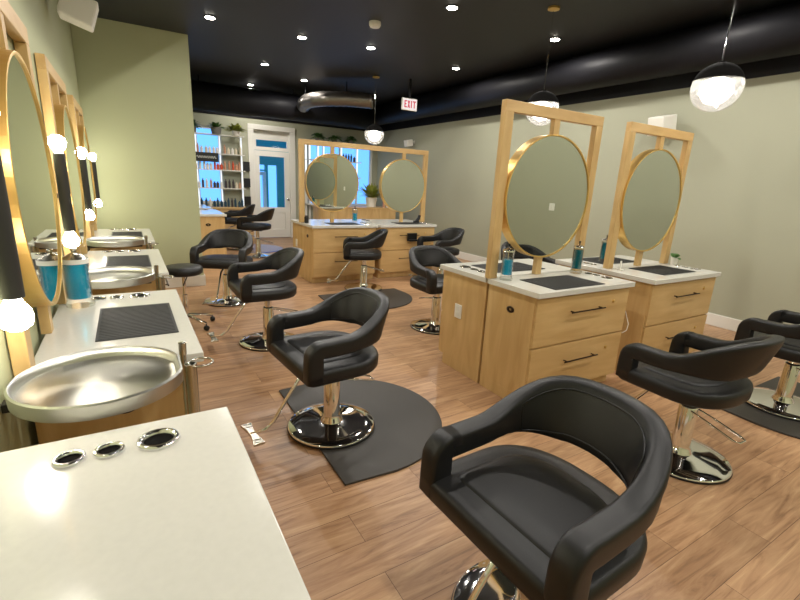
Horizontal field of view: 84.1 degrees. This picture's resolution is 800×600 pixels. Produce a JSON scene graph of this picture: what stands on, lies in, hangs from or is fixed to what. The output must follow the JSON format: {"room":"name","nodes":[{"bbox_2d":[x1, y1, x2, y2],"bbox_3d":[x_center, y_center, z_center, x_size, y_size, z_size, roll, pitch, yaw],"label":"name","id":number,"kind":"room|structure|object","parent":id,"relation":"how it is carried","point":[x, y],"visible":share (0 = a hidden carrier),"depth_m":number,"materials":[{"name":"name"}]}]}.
{"room":"salon","nodes":[
{"label":"salon","id":0,"kind":"room"},
{"bbox_2d":[0,0,89,451],"bbox_3d":[-1.497,-0.703,1.592,0.100,3.500,8.900,-6,17,-30],"label":"wall","id":1,"kind":"structure","parent":0,"point":[49,35],"depth_m":2.41,"materials":[{"name":"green paint"}]},
{"bbox_2d":[0,153,33,331],"bbox_3d":[-1.048,-0.204,1.133,0.110,0.603,0.080,-6,17,-30],"label":"sconce","id":2,"kind":"object","parent":1,"relation":"attached to","point":[16,315],"visible":1,"depth_m":1.17,"materials":[{"name":"grey"}]},
{"bbox_2d":[0,0,66,376],"bbox_3d":[-1.426,-0.475,1.692,0.072,1.254,1.065,-6,17,-30],"label":"round mirror","id":3,"kind":"object","parent":1,"relation":"attached to","point":[24,146],"visible":0.88,"depth_m":1.59,"materials":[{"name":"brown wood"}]},
{"bbox_2d":[34,53,87,255],"bbox_3d":[-2.248,-0.864,3.009,0.072,1.254,1.065,-6,17,-30],"label":"round mirror","id":4,"kind":"object","parent":1,"relation":"attached to","point":[57,119],"visible":0.75,"depth_m":2.81,"materials":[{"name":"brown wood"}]},
{"bbox_2d":[48,135,79,247],"bbox_3d":[-1.849,-0.584,2.417,0.110,0.603,0.080,-6,17,-30],"label":"sconce","id":5,"kind":"object","parent":1,"relation":"attached to","point":[57,143],"visible":1,"depth_m":2.40,"materials":[{"name":"grey"}]},
{"bbox_2d":[57,0,98,32],"bbox_3d":[-2.383,-2.123,3.232,0.316,0.237,0.210,-6,17,-30],"label":"wall speaker","id":6,"kind":"object","parent":1,"relation":"attached to","point":[83,14],"visible":1,"depth_m":3.20,"materials":[{"name":"white plastic"}]},
{"bbox_2d":[67,94,96,238],"bbox_3d":[-3.084,-1.261,4.350,0.072,1.254,1.065,-6,17,-30],"label":"round mirror","id":7,"kind":"object","parent":1,"relation":"attached to","point":[76,113],"visible":0.62,"depth_m":4.20,"materials":[{"name":"brown wood"}]},
{"bbox_2d":[77,147,94,219],"bbox_3d":[-2.681,-0.978,3.750,0.110,0.603,0.080,-6,17,-30],"label":"sconce","id":8,"kind":"object","parent":1,"relation":"attached to","point":[82,152],"visible":0.82,"depth_m":3.74,"materials":[{"name":"grey"}]},
{"bbox_2d":[0,346,182,422],"bbox_3d":[-0.935,0.260,1.377,0.464,0.077,0.460,-6,17,-30],"label":"steel tray","id":9,"kind":"object","parent":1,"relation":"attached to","point":[93,384],"visible":1,"depth_m":1.36,"materials":[{"name":"grey metal"}]},
{"bbox_2d":[90,153,101,206],"bbox_3d":[-3.492,-1.363,5.050,0.110,0.603,0.080,-6,17,-30],"label":"sconce","id":10,"kind":"object","parent":1,"relation":"attached to","point":[93,156],"visible":0.64,"depth_m":5.04,"materials":[{"name":"grey"}]},
{"bbox_2d":[65,266,154,288],"bbox_3d":[-1.749,-0.126,2.681,0.464,0.077,0.460,-6,17,-30],"label":"steel tray","id":11,"kind":"object","parent":1,"relation":"attached to","point":[109,277],"visible":0.67,"depth_m":2.74,"materials":[{"name":"grey metal"}]},
{"bbox_2d":[86,235,144,247],"bbox_3d":[-2.571,-0.515,3.998,0.464,0.077,0.460,-6,17,-30],"label":"steel tray","id":12,"kind":"object","parent":1,"relation":"attached to","point":[118,240],"visible":0.95,"depth_m":3.97,"materials":[{"name":"grey metal"}]},
{"bbox_2d":[70,17,203,274],"bbox_3d":[-4.534,-2.293,7.613,1.300,3.200,4.900,-6,17,-30],"label":"wall","id":13,"kind":"structure","parent":0,"point":[134,81],"depth_m":5.52,"materials":[{"name":"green paint"}]},
{"bbox_2d":[95,0,203,34],"bbox_3d":[-0.865,-2.308,1.512,1.200,0.300,8.900,-6,17,-30],"label":"ceiling","id":14,"kind":"structure","parent":13,"relation":"attached to","point":[178,16],"depth_m":4.81,"materials":[{"name":"grey paint"}]},
{"bbox_2d":[165,275,204,287],"bbox_3d":[-3.300,-0.226,6.004,1.200,0.150,0.020,-6,17,-30],"label":"baseboard","id":15,"kind":"structure","parent":13,"relation":"attached to","point":[198,280],"depth_m":6.19,"materials":[{"name":"white wood"}]},
{"bbox_2d":[193,112,377,218],"bbox_3d":[-2.955,-3.055,11.441,5.430,2.860,0.150,-6,17,-30],"label":"wall","id":16,"kind":"structure","parent":0,"point":[302,131],"depth_m":10.81,"materials":[{"name":"beige paint"}]},
{"bbox_2d":[194,132,245,205],"bbox_3d":[-4.422,-2.985,10.224,1.610,1.610,0.260,-6,17,-30],"label":"shelf","id":17,"kind":"object","parent":16,"relation":"attached to","point":[242,188],"visible":0.55,"depth_m":10.36,"materials":[{"name":"white wood"}]},
{"bbox_2d":[196,152,218,161],"bbox_3d":[-4.371,-3.230,10.006,0.520,0.200,0.028,-6,17,-30],"label":"sign","id":18,"kind":"object","parent":17,"relation":"attached to","point":[200,156],"visible":0.99,"depth_m":10.01,"materials":[{"name":"black plastic"}]},
{"bbox_2d":[224,123,246,135],"bbox_3d":[-3.776,-3.935,10.232,0.522,0.279,0.468,3,15,0],"label":"potted plant","id":19,"kind":"object","parent":17,"relation":"on","point":[236,129],"visible":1,"depth_m":10.13,"materials":[{"name":"green plant"}]},
{"bbox_2d":[247,123,295,237],"bbox_3d":[-3.225,-2.952,11.236,1.160,2.740,0.160,-6,17,-30],"label":"door","id":20,"kind":"structure","parent":16,"relation":"in","point":[281,224],"depth_m":11.19,"materials":[{"name":"white wood"}]},
{"bbox_2d":[193,109,365,130],"bbox_3d":[-2.912,-4.738,10.962,5.330,0.640,0.162,-6,17,-30],"label":"trim","id":21,"kind":"structure","parent":16,"relation":"attached to","point":[198,111],"depth_m":10.87,"materials":[{"name":"black paint"}]},
{"bbox_2d":[307,145,371,205],"bbox_3d":[-1.647,-3.427,12.129,1.920,1.650,0.080,-6,17,-30],"label":"window","id":22,"kind":"structure","parent":16,"relation":"in","point":[370,151],"depth_m":12.49,"materials":[{"name":"white"}]},
{"bbox_2d":[166,237,799,599],"bbox_3d":[-0.565,-0.136,6.656,6.730,0.100,16.200,-6,17,-30],"label":"floor","id":23,"kind":"structure","parent":0,"point":[381,537],"depth_m":2.35,"materials":[{"name":"wood"}]},
{"bbox_2d":[34,289,203,444],"bbox_3d":[-1.285,0.513,2.145,0.556,0.890,1.090,-6,17,-30],"label":"station","id":24,"kind":"object","parent":23,"relation":"on","point":[75,330],"visible":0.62,"depth_m":1.76,"materials":[{"name":"white stone"}]},
{"bbox_2d":[62,248,95,308],"bbox_3d":[-1.590,-0.113,2.182,0.124,0.290,0.124,-6,17,-30],"label":"jar","id":25,"kind":"object","parent":24,"relation":"on","point":[75,265],"visible":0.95,"depth_m":2.15,"materials":[{"name":"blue glass"}]},
{"bbox_2d":[34,289,203,364],"bbox_3d":[-1.273,0.113,2.034,0.540,0.040,1.090,-6,17,-30],"label":"countertop","id":26,"kind":"structure","parent":24,"relation":"on","point":[75,330],"depth_m":1.87,"materials":[{"name":"white stone"}]},
{"bbox_2d":[95,303,178,341],"bbox_3d":[-1.211,0.090,2.042,0.300,0.006,0.500,-6,17,-30],"label":"mat","id":27,"kind":"object","parent":24,"relation":"on","point":[114,323],"visible":1,"depth_m":2.00,"materials":[{"name":"grey plastic"}]},
{"bbox_2d":[90,228,154,250],"bbox_3d":[-2.944,-0.273,4.803,0.556,0.890,1.090,-6,17,-30],"label":"station","id":28,"kind":"object","parent":23,"relation":"on","point":[99,232],"visible":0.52,"depth_m":4.63,"materials":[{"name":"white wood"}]},
{"bbox_2d":[92,229,154,244],"bbox_3d":[-2.932,-0.673,4.692,0.540,0.040,1.090,-6,17,-30],"label":"countertop","id":29,"kind":"structure","parent":28,"relation":"on","point":[99,232],"depth_m":4.83,"materials":[{"name":"white stone"}]},
{"bbox_2d":[83,249,168,294],"bbox_3d":[-2.107,0.123,3.461,0.556,0.890,1.090,-6,17,-30],"label":"station","id":30,"kind":"object","parent":23,"relation":"on","point":[96,258],"visible":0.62,"depth_m":3.28,"materials":[{"name":"white stone"}]},
{"bbox_2d":[83,249,168,277],"bbox_3d":[-2.095,-0.277,3.351,0.540,0.040,1.090,-6,17,-30],"label":"countertop","id":31,"kind":"structure","parent":30,"relation":"on","point":[96,258],"depth_m":3.47,"materials":[{"name":"white stone"}]},
{"bbox_2d":[106,255,151,266],"bbox_3d":[-2.039,-0.293,3.332,0.280,0.006,0.500,-6,17,-30],"label":"mat","id":32,"kind":"object","parent":30,"relation":"on","point":[131,260],"visible":0.94,"depth_m":3.32,"materials":[{"name":"grey plastic"}]},
{"bbox_2d":[0,407,310,599],"bbox_3d":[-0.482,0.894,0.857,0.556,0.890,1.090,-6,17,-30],"label":"countertop","id":33,"kind":"structure","parent":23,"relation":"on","point":[175,508],"depth_m":0.88,"materials":[{"name":"white stone"}]},
{"bbox_2d":[154,265,173,290],"bbox_3d":[-1.604,0.228,3.049,0.158,0.947,0.100,1,15,-6],"label":"holder","id":34,"kind":"object","parent":23,"relation":"on","point":[160,282],"visible":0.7,"depth_m":2.92,"materials":[{"name":"silver metal"}]},
{"bbox_2d":[166,263,214,330],"bbox_3d":[-2.208,-0.043,4.551,0.562,0.642,0.537,-6,17,-30],"label":"stool","id":35,"kind":"object","parent":23,"relation":"on","point":[183,270],"visible":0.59,"depth_m":4.48,"materials":[{"name":"black leather"}]},
{"bbox_2d":[178,341,213,414],"bbox_3d":[-0.793,0.612,1.749,0.158,0.947,0.100,1,15,-6],"label":"holder","id":36,"kind":"object","parent":23,"relation":"on","point":[190,386],"visible":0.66,"depth_m":1.63,"materials":[{"name":"silver metal"}]},
{"bbox_2d":[199,209,226,255],"bbox_3d":[-3.531,-1.163,8.050,0.609,0.890,1.090,-6,17,-30],"label":"station","id":37,"kind":"object","parent":23,"relation":"on","point":[211,220],"visible":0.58,"depth_m":7.61,"materials":[{"name":"brown wood"}]},
{"bbox_2d":[200,209,226,216],"bbox_3d":[-3.520,-1.563,7.939,0.590,0.040,1.090,-6,17,-30],"label":"countertop","id":38,"kind":"structure","parent":37,"relation":"on","point":[210,212],"depth_m":7.63,"materials":[{"name":"white stone"}]},
{"bbox_2d":[189,229,252,306],"bbox_3d":[-2.145,-0.382,5.388,0.640,0.875,0.871,2,15,-4],"label":"salon chair","id":39,"kind":"object","parent":23,"relation":"on","point":[220,238],"visible":0.91,"depth_m":5.46,"materials":[{"name":"black leather"}]},
{"bbox_2d":[202,254,237,260],"bbox_3d":[-2.143,-0.524,5.431,0.454,0.016,0.373,2,15,-4],"label":"seat cushion","id":40,"kind":"object","parent":39,"relation":"on","point":[217,257],"depth_m":5.34,"materials":[{"name":"black leather"}]},
{"bbox_2d":[209,206,253,240],"bbox_3d":[-4.386,-1.808,10.497,1.730,0.800,0.520,-6,17,-30],"label":"reception desk","id":41,"kind":"object","parent":23,"relation":"on","point":[221,209],"depth_m":10.43,"materials":[{"name":"brown wood"}]},
{"bbox_2d":[229,208,274,257],"bbox_3d":[-2.909,-1.341,8.728,0.871,0.945,0.640,2,15,-2],"label":"salon chair","id":42,"kind":"object","parent":23,"relation":"on","point":[251,224],"visible":0.84,"depth_m":8.49,"materials":[{"name":"black leather"}]},
{"bbox_2d":[207,247,303,351],"bbox_3d":[-1.339,-0.022,4.141,0.871,0.895,0.640,-6,17,-30],"label":"salon chair","id":43,"kind":"object","parent":23,"relation":"on","point":[268,287],"visible":0.8,"depth_m":4.07,"materials":[{"name":"black leather"}]},
{"bbox_2d":[240,280,285,289],"bbox_3d":[-1.266,-0.161,4.145,0.373,0.016,0.454,-6,17,-30],"label":"seat cushion","id":44,"kind":"object","parent":43,"relation":"on","point":[279,285],"depth_m":4.00,"materials":[{"name":"black leather"}]},
{"bbox_2d":[260,172,266,206],"bbox_3d":[-4.071,-2.784,12.556,0.560,1.660,0.100,-6,17,-30],"label":"door","id":45,"kind":"structure","parent":23,"relation":"on","point":[263,174],"depth_m":12.55,"materials":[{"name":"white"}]},
{"bbox_2d":[251,244,282,252],"bbox_3d":[-3.066,-1.146,9.779,0.920,0.014,1.240,-6,17,-30],"label":"mat","id":46,"kind":"object","parent":23,"relation":"on","point":[265,248],"visible":0.48,"depth_m":9.72,"materials":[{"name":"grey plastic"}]},
{"bbox_2d":[224,204,254,249],"bbox_3d":[-3.531,-1.581,9.464,0.871,0.945,0.640,0,15,-11],"label":"salon chair","id":47,"kind":"object","parent":46,"relation":"on","point":[231,218],"visible":0.62,"depth_m":9.18,"materials":[{"name":"black leather"}]},
{"bbox_2d":[256,139,285,206],"bbox_3d":[-3.851,-3.496,12.666,2.300,3.000,0.100,-6,17,-30],"label":"door","id":48,"kind":"structure","parent":23,"relation":"on","point":[278,162],"depth_m":12.69,"materials":[{"name":"teal paint"}]},
{"bbox_2d":[291,219,360,276],"bbox_3d":[-1.229,-0.902,7.490,1.090,0.890,0.525,-6,17,-30],"label":"station","id":49,"kind":"object","parent":23,"relation":"on","point":[297,227],"visible":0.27,"depth_m":7.19,"materials":[{"name":"brown wood"}]},
{"bbox_2d":[291,219,360,224],"bbox_3d":[-1.205,-1.301,7.377,1.090,0.040,0.509,-6,17,-30],"label":"countertop","id":50,"kind":"structure","parent":49,"relation":"on","point":[292,220],"depth_m":7.36,"materials":[{"name":"white stone"}]},
{"bbox_2d":[304,145,360,218],"bbox_3d":[-1.787,-2.920,11.888,1.500,2.480,0.260,-6,17,-30],"label":"shelf","id":51,"kind":"object","parent":23,"relation":"on","point":[309,159],"visible":0.2,"depth_m":11.64,"materials":[{"name":"white wood"}]},
{"bbox_2d":[301,222,377,282],"bbox_3d":[-0.959,-0.774,7.056,1.090,0.890,0.525,-6,17,-30],"label":"station","id":52,"kind":"object","parent":23,"relation":"on","point":[322,243],"visible":0.77,"depth_m":6.79,"materials":[{"name":"brown wood"}]},
{"bbox_2d":[301,222,377,227],"bbox_3d":[-0.943,-1.177,6.956,1.090,0.040,0.509,-6,17,-30],"label":"countertop","id":53,"kind":"structure","parent":52,"relation":"on","point":[311,224],"depth_m":6.79,"materials":[{"name":"white stone"}]},
{"bbox_2d":[298,139,428,221],"bbox_3d":[-0.537,-1.905,7.305,2.325,1.224,0.080,-6,17,-30],"label":"mirror","id":54,"kind":"object","parent":52,"relation":"on","point":[330,181],"visible":1,"depth_m":7.10,"materials":[{"name":"brown wood"}]},
{"bbox_2d":[307,154,357,210],"bbox_3d":[-1.055,-1.837,6.966,0.868,0.868,0.006,-6,17,-30],"label":"mirror glass","id":55,"kind":"object","parent":54,"relation":"attached to","point":[332,180],"depth_m":6.95,"materials":[{"name":"silver metal"}]},
{"bbox_2d":[382,160,423,211],"bbox_3d":[0.059,-1.958,7.626,0.868,0.868,0.006,-6,17,-30],"label":"mirror glass","id":56,"kind":"object","parent":54,"relation":"attached to","point":[402,180],"depth_m":7.62,"materials":[{"name":"silver metal"}]},
{"bbox_2d":[312,205,395,218],"bbox_3d":[-1.081,-1.757,10.623,1.906,0.950,0.682,-6,17,-30],"label":"reception desk","id":57,"kind":"object","parent":23,"relation":"on","point":[378,212],"visible":0.13,"depth_m":10.29,"materials":[{"name":"brown wood"}]},
{"bbox_2d":[360,183,379,206],"bbox_3d":[-0.671,-2.527,10.609,0.744,0.578,0.749,-2,16,-19],"label":"potted plant","id":58,"kind":"object","parent":57,"relation":"on","point":[371,193],"visible":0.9,"depth_m":10.54,"materials":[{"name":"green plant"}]},
{"bbox_2d":[279,378,441,485],"bbox_3d":[-0.202,0.780,3.046,0.920,0.014,1.240,-6,17,-30],"label":"mat","id":59,"kind":"object","parent":23,"relation":"on","point":[404,420],"visible":0.67,"depth_m":2.90,"materials":[{"name":"grey rubber"}]},
{"bbox_2d":[240,287,389,449],"bbox_3d":[-0.507,0.404,2.697,0.871,0.863,0.640,-8,18,-35],"label":"salon chair","id":60,"kind":"object","parent":59,"relation":"on","point":[326,358],"visible":1,"depth_m":2.72,"materials":[{"name":"black leather"}]},
{"bbox_2d":[287,333,362,362],"bbox_3d":[-0.439,0.279,2.711,0.373,0.016,0.454,-8,18,-35],"label":"seat cushion","id":61,"kind":"object","parent":60,"relation":"on","point":[299,344],"depth_m":2.70,"materials":[{"name":"black leather"}]},
{"bbox_2d":[318,288,411,308],"bbox_3d":[-0.367,-0.006,5.980,1.240,0.014,0.920,-6,17,-30],"label":"mat","id":62,"kind":"object","parent":23,"relation":"on","point":[397,298],"visible":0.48,"depth_m":6.09,"materials":[{"name":"grey rubber"}]},
{"bbox_2d":[326,229,387,290],"bbox_3d":[-0.625,-0.599,6.434,0.871,0.875,0.640,1,15,-8],"label":"salon chair","id":63,"kind":"object","parent":62,"relation":"on","point":[354,248],"visible":0.91,"depth_m":6.30,"materials":[{"name":"black leather"}]},
{"bbox_2d":[357,219,412,222],"bbox_3d":[-0.252,-1.008,8.068,1.090,0.890,0.525,-6,17,-30],"label":"station","id":64,"kind":"object","parent":23,"relation":"on","point":[361,220],"visible":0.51,"depth_m":7.91,"materials":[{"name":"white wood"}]},
{"bbox_2d":[367,222,436,277],"bbox_3d":[0.018,-0.880,7.634,1.090,0.890,0.525,-6,17,-30],"label":"station","id":65,"kind":"object","parent":23,"relation":"on","point":[394,261],"visible":0.63,"depth_m":7.37,"materials":[{"name":"brown wood"}]},
{"bbox_2d":[367,222,436,227],"bbox_3d":[0.034,-1.282,7.535,1.090,0.040,0.509,-6,17,-30],"label":"countertop","id":66,"kind":"structure","parent":65,"relation":"on","point":[380,224],"depth_m":7.34,"materials":[{"name":"white stone"}]},
{"bbox_2d":[409,245,461,334],"bbox_3d":[0.469,-0.096,4.792,0.640,0.875,0.871,-7,17,-31],"label":"salon chair","id":67,"kind":"object","parent":23,"relation":"on","point":[426,280],"visible":0.68,"depth_m":4.88,"materials":[{"name":"black leather"}]},
{"bbox_2d":[419,274,443,282],"bbox_3d":[0.434,-0.237,4.823,0.454,0.016,0.373,-7,17,-31],"label":"seat cushion","id":68,"kind":"object","parent":67,"relation":"on","point":[440,277],"depth_m":4.75,"materials":[{"name":"black leather"}]},
{"bbox_2d":[408,227,464,276],"bbox_3d":[0.586,-0.731,7.207,0.871,0.875,0.640,-5,17,-27],"label":"salon chair","id":69,"kind":"object","parent":23,"relation":"on","point":[448,237],"visible":0.59,"depth_m":7.28,"materials":[{"name":"black leather"}]},
{"bbox_2d":[439,258,572,382],"bbox_3d":[0.944,0.125,4.017,1.090,0.890,0.609,-6,17,-30],"label":"station","id":70,"kind":"object","parent":23,"relation":"on","point":[465,285],"visible":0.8,"depth_m":3.71,"materials":[{"name":"brown wood"}]},
{"bbox_2d":[440,258,572,282],"bbox_3d":[0.968,-0.273,3.904,1.090,0.040,0.590,-6,17,-30],"label":"countertop","id":71,"kind":"structure","parent":70,"relation":"on","point":[452,267],"depth_m":3.78,"materials":[{"name":"white stone"}]},
{"bbox_2d":[472,262,544,272],"bbox_3d":[0.945,-0.290,3.870,0.550,0.006,0.340,-6,17,-30],"label":"mat","id":72,"kind":"object","parent":70,"relation":"on","point":[517,266],"visible":0.48,"depth_m":3.85,"materials":[{"name":"grey plastic"}]},
{"bbox_2d":[501,241,559,264],"bbox_3d":[1.623,-0.259,5.618,0.640,0.875,0.871,0,15,-11],"label":"salon chair","id":73,"kind":"object","parent":23,"relation":"on","point":[517,255],"visible":0.17,"depth_m":5.76,"materials":[{"name":"black leather"}]},
{"bbox_2d":[419,375,672,599],"bbox_3d":[0.400,0.782,1.479,0.871,0.870,0.640,-7,18,-32],"label":"salon chair","id":74,"kind":"object","parent":23,"relation":"on","point":[546,528],"visible":1,"depth_m":1.47,"materials":[{"name":"black leather"}]},
{"bbox_2d":[459,454,606,557],"bbox_3d":[0.471,0.654,1.489,0.373,0.016,0.454,-7,18,-32],"label":"seat cushion","id":75,"kind":"object","parent":74,"relation":"on","point":[538,499],"depth_m":1.48,"materials":[{"name":"black leather"}]},
{"bbox_2d":[479,270,635,397],"bbox_3d":[1.246,0.268,3.533,1.090,0.890,0.525,-6,17,-30],"label":"station","id":76,"kind":"object","parent":23,"relation":"on","point":[533,332],"visible":0.98,"depth_m":3.29,"materials":[{"name":"brown wood"}]},
{"bbox_2d":[499,244,514,280],"bbox_3d":[0.803,-0.284,3.303,0.097,0.272,0.097,-6,17,-30],"label":"jar","id":77,"kind":"object","parent":76,"relation":"on","point":[507,264],"visible":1,"depth_m":3.28,"materials":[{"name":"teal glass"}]},
{"bbox_2d":[485,99,603,278],"bbox_3d":[1.144,-0.820,3.467,1.065,1.254,0.084,-6,17,-30],"label":"round mirror","id":78,"kind":"object","parent":76,"relation":"on","point":[542,195],"visible":1,"depth_m":3.38,"materials":[{"name":"brown wood"}]},
{"bbox_2d":[507,136,587,255],"bbox_3d":[1.159,-0.792,3.447,0.908,0.908,0.006,-6,17,-30],"label":"mirror glass","id":79,"kind":"object","parent":78,"relation":"attached to","point":[547,181],"depth_m":3.42,"materials":[{"name":"silver metal"}]},
{"bbox_2d":[487,270,635,298],"bbox_3d":[1.262,-0.134,3.433,1.090,0.040,0.509,-6,17,-30],"label":"countertop","id":80,"kind":"structure","parent":76,"relation":"on","point":[517,285],"depth_m":3.27,"materials":[{"name":"white stone"}]},
{"bbox_2d":[520,275,603,289],"bbox_3d":[1.228,-0.138,3.351,0.550,0.006,0.340,-6,17,-30],"label":"mat","id":81,"kind":"object","parent":76,"relation":"on","point":[563,281],"visible":1,"depth_m":3.33,"materials":[{"name":"grey plastic"}]},
{"bbox_2d":[569,241,584,273],"bbox_3d":[1.488,-0.358,3.709,0.097,0.272,0.097,-6,17,-30],"label":"jar","id":82,"kind":"object","parent":76,"relation":"on","point":[578,254],"visible":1,"depth_m":3.69,"materials":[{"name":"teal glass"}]},
{"bbox_2d":[555,255,660,273],"bbox_3d":[2.128,0.023,4.620,1.090,0.890,0.525,-6,17,-30],"label":"station","id":83,"kind":"object","parent":23,"relation":"on","point":[588,266],"visible":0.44,"depth_m":4.34,"materials":[{"name":"white stone"}]},
{"bbox_2d":[583,257,633,263],"bbox_3d":[2.117,-0.408,4.531,0.550,0.006,0.330,-6,17,-30],"label":"mat","id":84,"kind":"object","parent":83,"relation":"on","point":[599,260],"visible":0.59,"depth_m":4.50,"materials":[{"name":"grey plastic"}]},
{"bbox_2d":[600,263,720,370],"bbox_3d":[2.399,0.151,4.187,1.090,0.890,0.525,-6,17,-30],"label":"station","id":85,"kind":"object","parent":23,"relation":"on","point":[659,307],"visible":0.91,"depth_m":3.88,"materials":[{"name":"brown wood"}]},
{"bbox_2d":[603,121,693,268],"bbox_3d":[2.331,-0.941,4.141,1.000,1.254,0.084,-6,17,-30],"label":"round mirror","id":86,"kind":"object","parent":85,"relation":"on","point":[649,187],"visible":1,"depth_m":4.05,"materials":[{"name":"brown wood"}]},
{"bbox_2d":[623,150,680,249],"bbox_3d":[2.345,-0.913,4.121,0.908,0.908,0.006,-6,17,-30],"label":"mirror glass","id":87,"kind":"object","parent":86,"relation":"attached to","point":[652,186],"depth_m":4.10,"materials":[{"name":"silver metal"}]},
{"bbox_2d":[600,263,720,284],"bbox_3d":[2.414,-0.251,4.087,1.090,0.040,0.509,-6,17,-30],"label":"countertop","id":88,"kind":"structure","parent":85,"relation":"on","point":[631,274],"depth_m":3.89,"materials":[{"name":"white stone"}]},
{"bbox_2d":[629,265,695,274],"bbox_3d":[2.429,-0.280,4.107,0.520,0.006,0.330,-6,17,-30],"label":"mat","id":89,"kind":"object","parent":85,"relation":"on","point":[657,269],"visible":1,"depth_m":4.08,"materials":[{"name":"grey plastic"}]},
{"bbox_2d":[615,331,784,484],"bbox_3d":[1.683,0.519,2.716,0.640,0.865,0.871,-6,17,-30],"label":"salon chair","id":90,"kind":"object","parent":23,"relation":"on","point":[714,377],"visible":0.85,"depth_m":2.48,"materials":[{"name":"black leather"}]},
{"bbox_2d":[643,364,732,386],"bbox_3d":[1.728,0.421,2.620,0.454,0.016,0.373,-6,17,-30],"label":"seat cushion","id":91,"kind":"object","parent":90,"relation":"on","point":[689,381],"depth_m":2.48,"materials":[{"name":"black leather"}]},
{"bbox_2d":[722,376,799,438],"bbox_3d":[3.156,0.866,3.344,1.240,0.014,0.920,-6,17,-30],"label":"mat","id":92,"kind":"object","parent":23,"relation":"on","point":[791,428],"visible":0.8,"depth_m":3.24,"materials":[{"name":"grey rubber"}]},
{"bbox_2d":[734,310,799,421],"bbox_3d":[2.941,0.385,3.437,0.640,0.845,0.871,-7,17,-31],"label":"salon chair","id":93,"kind":"object","parent":92,"relation":"on","point":[782,402],"visible":0.71,"depth_m":3.35,"materials":[{"name":"black leather"}]},
{"bbox_2d":[756,333,799,347],"bbox_3d":[2.988,0.296,3.346,0.454,0.016,0.373,-7,17,-31],"label":"seat cushion","id":94,"kind":"object","parent":93,"relation":"on","point":[795,343],"depth_m":3.25,"materials":[{"name":"black leather"}]},
{"bbox_2d":[188,0,799,105],"bbox_3d":[0.157,-3.350,4.849,6.730,0.100,14.050,-6,17,-30],"label":"ceiling","id":95,"kind":"structure","parent":0,"point":[420,41],"depth_m":6.07,"materials":[{"name":"grey paint"}]},
{"bbox_2d":[191,75,374,128],"bbox_3d":[-2.728,-4.489,10.095,4.600,0.700,0.560,-6,17,-30],"label":"air duct","id":96,"kind":"object","parent":95,"relation":"hanging from","point":[206,96],"visible":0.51,"depth_m":9.77,"materials":[{"name":"black metal"}]},
{"bbox_2d":[297,81,374,111],"bbox_3d":[-1.455,-4.298,9.332,1.942,0.558,0.629,9,16,24],"label":"flexible duct","id":97,"kind":"object","parent":95,"relation":"hanging from","point":[307,101],"visible":0.98,"depth_m":9.11,"materials":[{"name":"silver metal"}]},
{"bbox_2d":[365,76,383,144],"bbox_3d":[-0.485,-3.673,8.625,0.380,1.230,0.380,-6,17,-30],"label":"globe pendant","id":98,"kind":"object","parent":95,"relation":"hanging from","point":[374,134],"visible":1,"depth_m":8.60,"materials":[{"name":"white glass"}]},
{"bbox_2d":[401,79,416,111],"bbox_3d":[0.193,-4.017,8.678,0.340,0.570,0.061,-6,17,-30],"label":"exit sign","id":99,"kind":"object","parent":95,"relation":"hanging from","point":[408,104],"visible":1,"depth_m":8.68,"materials":[{"name":"white plastic"}]},
{"bbox_2d":[526,5,559,125],"bbox_3d":[1.676,-2.644,5.064,0.380,1.230,0.380,-6,17,-30],"label":"globe pendant","id":100,"kind":"object","parent":95,"relation":"hanging from","point":[544,97],"visible":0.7,"depth_m":5.03,"materials":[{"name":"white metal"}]},
{"bbox_2d":[374,1,799,124],"bbox_3d":[2.717,-3.324,6.394,0.480,0.540,13.650,-6,17,-30],"label":"air duct","id":101,"kind":"object","parent":95,"relation":"hanging from","point":[774,32],"visible":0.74,"depth_m":5.62,"materials":[{"name":"black metal"}]},
{"bbox_2d":[690,0,744,111],"bbox_3d":[2.666,-2.185,3.594,0.380,1.230,0.380,-6,17,-30],"label":"globe pendant","id":102,"kind":"object","parent":95,"relation":"hanging from","point":[719,85],"visible":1,"depth_m":3.59,"materials":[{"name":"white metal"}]},
{"bbox_2d":[376,72,799,323],"bbox_3d":[2.910,-1.609,7.052,0.100,2.870,13.800,-6,17,-30],"label":"wall","id":103,"kind":"structure","parent":0,"point":[738,217],"depth_m":5.54,"materials":[{"name":"beige paint"}]},
{"bbox_2d":[379,54,799,130],"bbox_3d":[2.989,-3.298,6.601,0.110,0.630,13.800,-6,17,-30],"label":"trim","id":104,"kind":"structure","parent":103,"relation":"attached to","point":[787,64],"depth_m":6.19,"materials":[{"name":"black paint"}]},
{"bbox_2d":[455,252,741,331],"bbox_3d":[2.800,-0.288,7.362,0.018,0.150,13.780,-6,17,-30],"label":"baseboard","id":105,"kind":"structure","parent":103,"relation":"attached to","point":[728,323],"depth_m":5.53,"materials":[{"name":"white wood"}]},
{"bbox_2d":[647,114,676,135],"bbox_3d":[3.377,-2.242,5.698,0.361,0.268,0.253,-6,17,-30],"label":"wall speaker","id":106,"kind":"object","parent":103,"relation":"attached to","point":[666,121],"visible":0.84,"depth_m":5.58,"materials":[{"name":"white plastic"}]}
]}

